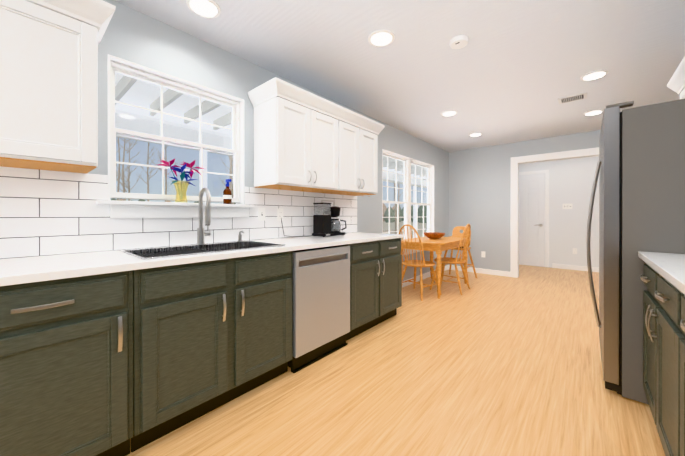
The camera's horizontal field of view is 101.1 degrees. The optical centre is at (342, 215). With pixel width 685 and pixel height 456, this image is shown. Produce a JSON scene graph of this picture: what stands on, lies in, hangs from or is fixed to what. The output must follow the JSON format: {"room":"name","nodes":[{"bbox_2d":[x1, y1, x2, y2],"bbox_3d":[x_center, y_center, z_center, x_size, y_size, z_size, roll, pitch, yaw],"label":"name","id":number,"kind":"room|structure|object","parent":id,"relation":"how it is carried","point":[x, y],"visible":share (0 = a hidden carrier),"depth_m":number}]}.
{"room":"kitchen","nodes":[
{"label":"kitchen","id":0,"kind":"room"},
{"bbox_2d":[6,0,448,280],"bbox_3d":[-0.457,-0.099,2.917,0.150,2.440,8.210,0,0,41],"label":"wall","id":1,"kind":"structure","parent":0,"point":[135,36],"depth_m":2.21},
{"bbox_2d":[0,0,115,172],"bbox_3d":[-1.522,-0.644,1.262,0.402,0.805,0.730,0,0,41],"label":"upper cabinet","id":2,"kind":"object","parent":1,"relation":"attached to","point":[48,84],"visible":1,"depth_m":1.28},
{"bbox_2d":[0,166,356,258],"bbox_3d":[-1.143,-0.017,2.010,0.005,0.456,4.040,0,0,41],"label":"backsplash","id":3,"kind":"structure","parent":1,"relation":"attached to","point":[45,212],"depth_m":1.66},
{"bbox_2d":[258,208,264,220],"bbox_3d":[-0.710,-0.014,2.490,0.016,0.115,0.070,0,0,41],"label":"light switch","id":4,"kind":"object","parent":1,"relation":"attached to","point":[261,214],"visible":1,"depth_m":2.49},
{"bbox_2d":[96,54,433,254],"bbox_3d":[0.135,-0.179,3.531,0.187,1.600,4.908,0,0,41],"label":"window","id":5,"kind":"structure","parent":1,"relation":"in","point":[149,78],"depth_m":2.00},
{"bbox_2d":[157,159,203,202],"bbox_3d":[-1.135,-0.244,1.984,0.144,0.303,0.306,0,0,41],"label":"vase","id":6,"kind":"object","parent":5,"relation":"on","point":[182,171],"visible":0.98,"depth_m":1.98},
{"bbox_2d":[223,179,231,203],"bbox_3d":[-0.913,-0.191,2.241,0.072,0.195,0.062,0,0,41],"label":"bottle","id":7,"kind":"object","parent":5,"relation":"on","point":[227,195],"visible":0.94,"depth_m":2.22},
{"bbox_2d":[277,208,282,220],"bbox_3d":[-0.583,-0.012,2.642,0.008,0.115,0.070,0,0,41],"label":"outlet","id":8,"kind":"object","parent":1,"relation":"attached to","point":[279,214],"visible":1,"depth_m":2.63},
{"bbox_2d":[252,81,343,192],"bbox_3d":[-0.380,-0.649,2.619,0.344,0.798,0.790,0,0,41],"label":"upper cabinet","id":9,"kind":"object","parent":1,"relation":"attached to","point":[306,141],"depth_m":2.39},
{"bbox_2d":[333,109,379,195],"bbox_3d":[0.037,-0.650,3.099,0.344,0.798,0.746,0,0,41],"label":"upper cabinet","id":10,"kind":"object","parent":1,"relation":"attached to","point":[361,134],"depth_m":3.01},
{"bbox_2d":[383,151,431,238],"bbox_3d":[1.087,-0.214,4.703,0.085,1.443,1.766,0,0,41],"label":"dining room window","id":11,"kind":"structure","parent":1,"relation":"in","point":[407,203],"depth_m":4.66},
{"bbox_2d":[402,265,449,287],"bbox_3d":[1.217,1.070,4.714,0.019,0.095,3.064,0,0,41],"label":"baseboard","id":12,"kind":"structure","parent":1,"relation":"attached to","point":[425,275],"depth_m":4.82},
{"bbox_2d":[126,265,664,455],"bbox_3d":[1.286,1.152,2.471,3.370,0.060,9.820,0,0,41],"label":"floor","id":13,"kind":"structure","parent":0,"point":[489,365],"depth_m":1.78},
{"bbox_2d":[0,272,143,455],"bbox_3d":[-1.363,0.686,1.277,0.624,0.878,0.598,0,0,41],"label":"base cabinet","id":14,"kind":"object","parent":13,"relation":"on","point":[108,353],"depth_m":1.13},
{"bbox_2d":[0,232,403,287],"bbox_3d":[-0.892,0.228,1.807,0.639,0.033,4.062,0,0,41],"label":"countertop","id":15,"kind":"structure","parent":14,"relation":"on","point":[35,269],"depth_m":1.37},
{"bbox_2d":[119,240,284,259],"bbox_3d":[-0.871,0.328,1.840,0.496,0.247,0.850,0,0,41],"label":"sink","id":16,"kind":"object","parent":15,"relation":"in","point":[159,252],"visible":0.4,"depth_m":1.84},
{"bbox_2d":[237,231,243,241],"bbox_3d":[-0.801,0.161,2.223,0.081,0.084,0.048,0,0,41],"label":"soap dispenser","id":17,"kind":"object","parent":16,"relation":"on","point":[239,238],"visible":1,"depth_m":2.22},
{"bbox_2d":[196,187,210,244],"bbox_3d":[-0.944,0.004,1.960,0.220,0.398,0.108,0,0,41],"label":"faucet","id":18,"kind":"object","parent":15,"relation":"on","point":[201,233],"visible":1,"depth_m":1.99},
{"bbox_2d":[281,200,346,236],"bbox_3d":[-0.268,0.024,2.819,0.250,0.370,0.675,0,0,41],"label":"coffee maker","id":19,"kind":"object","parent":15,"relation":"on","point":[324,224],"visible":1,"depth_m":2.83},
{"bbox_2d":[144,252,292,445],"bbox_3d":[-0.883,0.685,1.829,0.624,0.878,0.946,0,0,41],"label":"base cabinet","id":20,"kind":"object","parent":13,"relation":"on","point":[217,331],"depth_m":1.55},
{"bbox_2d":[304,244,359,340],"bbox_3d":[-0.372,0.683,2.417,0.624,0.878,0.772,0,0,41],"label":"base cabinet","id":21,"kind":"object","parent":13,"relation":"on","point":[354,248],"depth_m":2.50},
{"bbox_2d":[288,245,349,372],"bbox_3d":[-0.351,0.684,2.400,0.591,0.878,0.603,0,0,41],"label":"dishwasher","id":22,"kind":"object","parent":21,"relation":"in","point":[321,302],"visible":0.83,"depth_m":2.16},
{"bbox_2d":[360,240,401,332],"bbox_3d":[0.132,0.682,2.997,0.624,0.878,0.920,0,0,41],"label":"base cabinet","id":23,"kind":"object","parent":13,"relation":"on","point":[380,260],"depth_m":2.81},
{"bbox_2d":[399,224,441,300],"bbox_3d":[1.062,0.619,3.996,0.511,1.008,0.464,0,0,-40],"label":"chair","id":24,"kind":"object","parent":13,"relation":"on","point":[416,263],"visible":0.83,"depth_m":3.87},
{"bbox_2d":[401,237,467,298],"bbox_3d":[1.445,0.744,4.412,0.700,0.750,1.220,0,0,41],"label":"dining table","id":25,"kind":"object","parent":13,"relation":"on","point":[438,246],"visible":0.58,"depth_m":4.03},
{"bbox_2d":[424,232,444,238],"bbox_3d":[1.450,0.320,4.447,0.336,0.095,0.336,0,0,41],"label":"bowl","id":26,"kind":"object","parent":25,"relation":"on","point":[434,235],"visible":1,"depth_m":4.35},
{"bbox_2d":[430,224,470,294],"bbox_3d":[1.640,0.618,4.249,0.516,1.008,0.468,0,0,41],"label":"chair","id":27,"kind":"object","parent":13,"relation":"on","point":[454,261],"visible":1,"depth_m":4.13},
{"bbox_2d":[441,226,476,281],"bbox_3d":[2.050,0.659,5.000,0.524,0.927,0.544,0,0,41],"label":"chair","id":28,"kind":"object","parent":13,"relation":"on","point":[456,232],"visible":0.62,"depth_m":5.07},
{"bbox_2d":[552,263,598,271],"bbox_3d":[5.036,1.069,5.547,1.449,0.095,0.015,0,0,41],"label":"baseboard","id":29,"kind":"structure","parent":13,"relation":"on","point":[560,266],"depth_m":5.79},
{"bbox_2d":[586,99,684,404],"bbox_3d":[2.213,0.208,1.897,0.861,1.806,0.910,0,0,41],"label":"refrigerator","id":30,"kind":"object","parent":13,"relation":"on","point":[640,170],"visible":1,"depth_m":1.70},
{"bbox_2d":[640,263,665,455],"bbox_3d":[1.703,0.686,1.101,0.632,0.878,0.942,0,0,41],"label":"base cabinet","id":31,"kind":"object","parent":13,"relation":"on","point":[654,299],"depth_m":1.36},
{"bbox_2d":[638,251,684,294],"bbox_3d":[0.801,0.232,0.078,0.652,0.033,3.674,0,0,41],"label":"countertop","id":32,"kind":"structure","parent":31,"relation":"on","point":[671,266],"depth_m":1.23},
{"bbox_2d":[666,283,684,455],"bbox_3d":[1.145,0.687,0.459,0.632,0.878,1.040,0,0,41],"label":"base cabinet","id":33,"kind":"object","parent":13,"relation":"on","point":[675,303],"depth_m":1.06},
{"bbox_2d":[114,0,684,151],"bbox_3d":[1.286,-1.358,2.466,3.370,0.080,9.820,0,0,41],"label":"ceiling","id":34,"kind":"structure","parent":0,"point":[512,71],"depth_m":2.30},
{"bbox_2d":[186,0,220,17],"bbox_3d":[-0.873,-1.311,1.773,0.196,0.010,0.196,0,0,41],"label":"recessed light","id":35,"kind":"object","parent":34,"relation":"in","point":[207,8],"visible":1,"depth_m":1.78},
{"bbox_2d":[368,29,394,46],"bbox_3d":[0.288,-1.312,2.088,0.196,0.010,0.196,0,0,41],"label":"recessed light","id":36,"kind":"object","parent":34,"relation":"in","point":[380,38],"visible":1,"depth_m":2.08},
{"bbox_2d":[441,110,456,115],"bbox_3d":[1.373,-1.315,3.623,0.196,0.010,0.196,0,0,41],"label":"recessed light","id":37,"kind":"object","parent":34,"relation":"in","point":[449,113],"visible":1,"depth_m":3.62},
{"bbox_2d":[450,35,468,48],"bbox_3d":[0.876,-1.298,2.118,0.132,0.036,0.132,0,0,41],"label":"smoke detector","id":38,"kind":"object","parent":34,"relation":"attached to","point":[459,42],"visible":0.98,"depth_m":2.09},
{"bbox_2d":[469,133,481,135],"bbox_3d":[2.164,-1.317,4.579,0.196,0.010,0.196,0,0,41],"label":"recessed light","id":39,"kind":"object","parent":34,"relation":"in","point":[475,134],"visible":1,"depth_m":4.56},
{"bbox_2d":[558,92,586,103],"bbox_3d":[2.578,-1.312,3.158,0.250,0.012,0.200,0,0,41],"label":"ceiling vent","id":40,"kind":"object","parent":34,"relation":"in","point":[572,98],"visible":1,"depth_m":3.15},
{"bbox_2d":[583,110,603,115],"bbox_3d":[3.210,-1.315,3.603,0.196,0.010,0.196,0,0,41],"label":"recessed light","id":41,"kind":"object","parent":34,"relation":"in","point":[593,112],"visible":1,"depth_m":3.58},
{"bbox_2d":[581,70,607,80],"bbox_3d":[2.362,-1.313,2.643,0.196,0.010,0.196,0,0,41],"label":"recessed light","id":42,"kind":"object","parent":34,"relation":"in","point":[594,75],"visible":1,"depth_m":2.63},
{"bbox_2d":[449,130,600,271],"bbox_3d":[3.413,-0.102,4.913,3.070,2.440,0.120,0,0,41],"label":"wall","id":43,"kind":"structure","parent":0,"point":[480,191],"depth_m":5.37},
{"bbox_2d":[451,265,509,276],"bbox_3d":[2.646,1.069,5.491,1.097,0.095,0.015,0,0,41],"label":"baseboard","id":44,"kind":"structure","parent":43,"relation":"attached to","point":[507,273],"depth_m":5.39},
{"bbox_2d":[510,147,598,277],"bbox_3d":[3.773,0.031,4.598,1.772,2.175,0.153,0,0,41],"label":"door frame","id":45,"kind":"structure","parent":43,"relation":"attached to","point":[514,219],"depth_m":5.06},
{"bbox_2d":[519,156,598,267],"bbox_3d":[3.456,-0.103,4.962,3.370,2.440,0.010,0,0,41],"label":"wall","id":46,"kind":"structure","parent":0,"point":[571,181],"depth_m":4.64},
{"bbox_2d":[519,173,544,266],"bbox_3d":[4.077,0.093,6.324,0.760,2.027,0.094,0,0,41],"label":"hall door","id":47,"kind":"structure","parent":46,"relation":"in","point":[531,219],"depth_m":6.24},
{"bbox_2d":[519,170,548,267],"bbox_3d":[4.103,0.062,6.354,0.900,2.105,0.020,0,0,41],"label":"door frame","id":48,"kind":"structure","parent":46,"relation":"attached to","point":[546,172],"depth_m":6.08},
{"bbox_2d":[563,204,571,208],"bbox_3d":[4.677,-0.194,5.856,0.162,0.115,0.016,0,0,41],"label":"light switch","id":49,"kind":"object","parent":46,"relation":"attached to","point":[567,206],"visible":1,"depth_m":5.86},
{"bbox_3d":[1.973,-0.094,0.804,0.150,2.440,8.210,0,0,41],"label":"wall","id":50,"kind":"structure","parent":0,"visible":0},
{"bbox_2d":[667,56,684,98],"bbox_3d":[2.411,-0.892,1.734,0.404,0.311,1.025,0,0,41],"label":"upper cabinet","id":51,"kind":"object","parent":50,"relation":"attached to","point":[676,82],"visible":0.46,"depth_m":2.07},
{"label":"outside","id":52,"kind":"structure","parent":0,"visible":0},
{"bbox_2d":[383,221,426,239],"bbox_3d":[-1.683,1.734,1.397,240.000,0.020,240.000,0,0,41],"label":"ground","id":53,"kind":"structure","parent":52,"point":[420,225],"depth_m":36.45},
{"bbox_2d":[111,137,426,233],"bbox_3d":[-38.750,-6.529,37.746,84.225,16.379,184.106,0,0,41],"label":"trees","id":54,"kind":"object","parent":53,"relation":"on","point":[420,210],"depth_m":36.52},
{"bbox_2d":[115,73,426,237],"bbox_3d":[-0.960,0.108,4.740,2.999,3.220,18.000,0,0,41],"label":"porch","id":55,"kind":"object","parent":53,"relation":"on","point":[172,97],"depth_m":3.93}
]}

